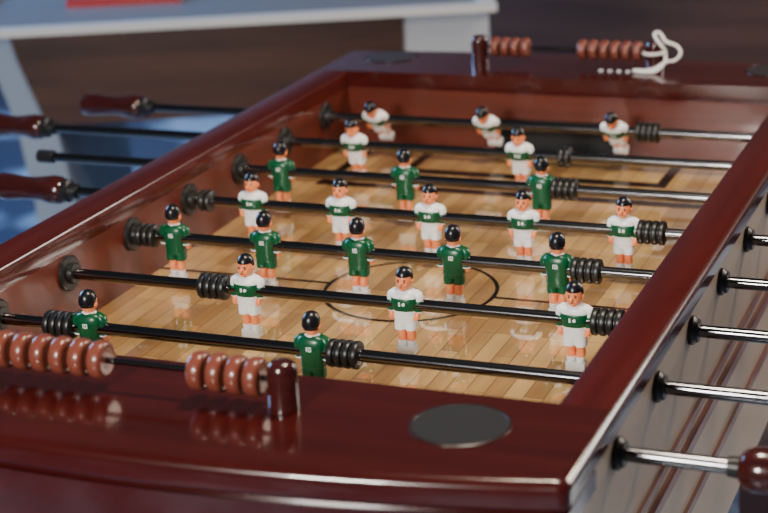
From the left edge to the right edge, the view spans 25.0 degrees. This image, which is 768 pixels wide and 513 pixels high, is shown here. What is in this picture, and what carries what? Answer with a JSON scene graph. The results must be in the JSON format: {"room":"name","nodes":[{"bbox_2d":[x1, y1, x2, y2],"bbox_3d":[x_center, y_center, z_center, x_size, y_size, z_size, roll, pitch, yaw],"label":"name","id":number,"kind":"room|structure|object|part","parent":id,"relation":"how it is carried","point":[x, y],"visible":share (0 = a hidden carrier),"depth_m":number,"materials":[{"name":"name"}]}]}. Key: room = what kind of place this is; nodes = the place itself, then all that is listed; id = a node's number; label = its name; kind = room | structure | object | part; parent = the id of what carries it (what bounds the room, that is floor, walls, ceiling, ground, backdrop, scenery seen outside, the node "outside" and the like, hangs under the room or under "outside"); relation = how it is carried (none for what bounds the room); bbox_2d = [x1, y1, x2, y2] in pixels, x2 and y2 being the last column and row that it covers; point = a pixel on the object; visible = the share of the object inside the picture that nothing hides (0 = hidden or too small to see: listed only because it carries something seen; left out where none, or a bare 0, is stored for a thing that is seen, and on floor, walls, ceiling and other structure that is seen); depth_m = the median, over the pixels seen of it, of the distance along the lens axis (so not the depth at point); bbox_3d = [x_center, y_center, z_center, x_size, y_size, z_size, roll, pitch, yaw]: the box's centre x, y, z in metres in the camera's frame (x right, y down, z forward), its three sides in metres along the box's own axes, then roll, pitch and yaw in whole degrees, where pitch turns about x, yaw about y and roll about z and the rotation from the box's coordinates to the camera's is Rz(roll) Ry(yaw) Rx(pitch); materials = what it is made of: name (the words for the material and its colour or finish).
{"room":"common room","nodes":[
{"label":"common room","id":0,"kind":"room"},
{"bbox_2d":[0,86,738,512],"bbox_3d":[0.120,0.441,3.320,12.000,0.050,9.000,5,20,21],"label":"floor","id":1,"kind":"structure","parent":0,"point":[16,216],"depth_m":5.73,"materials":[{"name":"blue"}]},
{"bbox_2d":[0,0,496,222],"bbox_3d":[-0.347,-0.302,4.283,1.183,0.784,1.035,-3,19,-1],"label":"table","id":2,"kind":"object","parent":1,"relation":"on","point":[54,53],"visible":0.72,"depth_m":3.72,"materials":[{"name":"white"}]},
{"bbox_2d":[0,51,767,512],"bbox_3d":[0.060,0.329,2.219,0.792,0.871,1.523,5,20,21],"label":"foosball table","id":3,"kind":"object","parent":1,"relation":"on","point":[371,438],"visible":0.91,"depth_m":1.92,"materials":[{"name":"brown wood"}]},
{"bbox_2d":[0,330,300,415],"bbox_3d":[-0.232,0.097,1.523,0.343,0.045,0.035,5,20,21],"label":"bead scorer","id":4,"kind":"object","parent":3,"relation":"on","point":[238,374],"visible":1,"depth_m":1.49,"materials":[{"name":"brown wood"}]},
{"bbox_3d":[-0.086,0.109,1.466,0.028,0.045,0.028,5,20,21],"label":"post","id":5,"kind":"part","parent":4,"relation":"part of","materials":[{"name":"brown wood"}]},
{"bbox_3d":[-0.296,-0.100,2.224,0.055,0.026,1.158,5,20,21],"label":"rail","id":6,"kind":"part","parent":3,"relation":"part of","materials":[{"name":"brown wood"}]},
{"bbox_3d":[-0.213,0.174,1.490,0.778,0.018,0.136,5,20,21],"label":"moulding","id":7,"kind":"part","parent":3,"relation":"part of","materials":[{"name":"brown wood"}]},
{"bbox_3d":[-0.206,0.140,1.502,0.786,0.026,0.190,5,20,21],"label":"rail","id":8,"kind":"part","parent":3,"relation":"part of","materials":[{"name":"brown wood"}]},
{"bbox_2d":[0,113,733,181],"bbox_3d":[-0.012,-0.151,2.468,1.324,0.097,0.042,5,20,21],"label":"rod","id":9,"kind":"object","parent":3,"relation":"on","point":[519,154],"visible":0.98,"depth_m":2.45,"materials":[{"name":"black metal"}]},
{"bbox_3d":[-0.573,-0.203,2.686,0.116,0.040,0.040,5,20,21],"label":"handle","id":10,"kind":"part","parent":9,"relation":"part of","materials":[{"name":"brown wood"}]},
{"bbox_2d":[35,141,710,230],"bbox_3d":[0.100,-0.092,2.277,1.294,0.098,0.040,5,20,22],"label":"rod","id":11,"kind":"object","parent":3,"relation":"on","point":[543,188],"visible":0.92,"depth_m":2.28,"materials":[{"name":"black metal"}]},
{"bbox_2d":[0,172,767,267],"bbox_3d":[0.028,-0.046,2.152,1.204,0.098,0.040,5,20,21],"label":"rod","id":12,"kind":"object","parent":3,"relation":"on","point":[623,230],"visible":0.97,"depth_m":2.14,"materials":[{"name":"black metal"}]},
{"bbox_3d":[-0.479,-0.093,2.346,0.116,0.040,0.040,5,20,21],"label":"handle","id":13,"kind":"part","parent":12,"relation":"part of","materials":[{"name":"brown wood"}]},
{"bbox_2d":[1,289,767,404],"bbox_3d":[-0.056,0.103,1.724,1.196,0.098,0.040,5,20,21],"label":"rod","id":14,"kind":"object","parent":3,"relation":"on","point":[315,350],"visible":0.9,"depth_m":1.72,"materials":[{"name":"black metal"}]},
{"bbox_2d":[80,93,753,153],"bbox_3d":[0.114,-0.195,2.575,1.294,0.078,0.078,5,20,21],"label":"rod","id":15,"kind":"object","parent":3,"relation":"attached to","point":[134,106],"visible":1,"depth_m":2.57,"materials":[{"name":"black metal"}]},
{"bbox_3d":[-0.435,-0.243,2.783,0.116,0.040,0.040,5,20,21],"label":"handle","id":16,"kind":"part","parent":15,"relation":"part of","materials":[{"name":"brown wood"}]},
{"bbox_2d":[74,253,767,371],"bbox_3d":[-0.080,0.050,1.885,1.254,0.098,0.040,5,20,22],"label":"rod","id":17,"kind":"object","parent":3,"relation":"on","point":[574,319],"visible":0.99,"depth_m":1.84,"materials":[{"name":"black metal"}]},
{"bbox_2d":[134,204,767,310],"bbox_3d":[0.092,0.010,1.975,1.074,0.098,0.040,5,20,22],"label":"rod","id":18,"kind":"object","parent":3,"relation":"on","point":[558,267],"visible":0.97,"depth_m":2.00,"materials":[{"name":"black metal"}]},
{"bbox_3d":[0.289,-0.282,2.674,0.786,0.026,0.174,5,20,21],"label":"rail","id":19,"kind":"part","parent":3,"relation":"part of","materials":[{"name":"brown wood"}]},
{"bbox_2d":[471,34,663,71],"bbox_3d":[0.278,-0.314,2.659,0.307,0.045,0.042,5,20,21],"label":"bead scorer","id":20,"kind":"object","parent":3,"relation":"on","point":[515,47],"visible":1,"depth_m":2.64,"materials":[{"name":"brown wood"}]},
{"bbox_3d":[0.150,-0.326,2.715,0.028,0.045,0.028,5,20,21],"label":"post","id":21,"kind":"part","parent":20,"relation":"part of","materials":[{"name":"brown wood"}]},
{"bbox_3d":[0.409,-0.305,2.613,0.028,0.045,0.028,5,20,21],"label":"post","id":22,"kind":"part","parent":20,"relation":"part of","materials":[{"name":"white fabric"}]},
{"bbox_2d":[632,31,681,73],"bbox_3d":[0.407,-0.307,2.596,0.058,0.059,0.061,-14,22,-30],"label":"cord","id":23,"kind":"object","parent":20,"relation":"attached to","point":[660,66],"visible":0.98,"depth_m":2.59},
{"bbox_3d":[0.384,-0.044,1.957,0.050,0.026,1.158,5,20,21],"label":"rail","id":24,"kind":"part","parent":3,"relation":"part of","materials":[{"name":"brown wood"}]},
{"bbox_3d":[0.403,0.132,1.996,0.004,0.334,1.348,5,20,21],"label":"panel","id":25,"kind":"part","parent":3,"relation":"part of","materials":[{"name":"brown wood"}]},
{"bbox_2d":[624,446,767,494],"bbox_3d":[-0.132,0.141,1.603,1.150,0.040,0.040,5,20,21],"label":"rod","id":26,"kind":"object","parent":3,"relation":"attached to","point":[750,468],"visible":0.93,"depth_m":1.44,"materials":[{"name":"silver metal"}]},
{"bbox_3d":[0.348,0.180,1.414,0.116,0.040,0.040,5,20,21],"label":"handle","id":27,"kind":"part","parent":26,"relation":"part of","materials":[{"name":"brown wood"}]},
{"bbox_3d":[0.406,0.086,1.983,0.004,0.008,1.338,5,20,21],"label":"moulding","id":28,"kind":"part","parent":3,"relation":"part of","materials":[{"name":"brown wood"}]},
{"bbox_3d":[0.409,0.109,1.991,0.006,0.012,1.338,5,20,21],"label":"moulding","id":29,"kind":"part","parent":3,"relation":"part of","materials":[{"name":"brown wood"}]},
{"bbox_3d":[0.411,0.180,2.015,0.004,0.010,1.338,5,20,21],"label":"moulding","id":30,"kind":"part","parent":3,"relation":"part of","materials":[{"name":"brown wood"}]},
{"bbox_3d":[0.611,0.313,2.732,0.100,0.520,0.100,5,20,21],"label":"leg","id":31,"kind":"part","parent":3,"relation":"part of","materials":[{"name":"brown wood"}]},
{"bbox_2d":[489,0,767,63],"bbox_3d":[1.223,-1.893,5.645,12.000,2.770,0.150,5,20,21],"label":"wall","id":32,"kind":"structure","parent":0,"point":[712,30],"depth_m":6.07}
]}

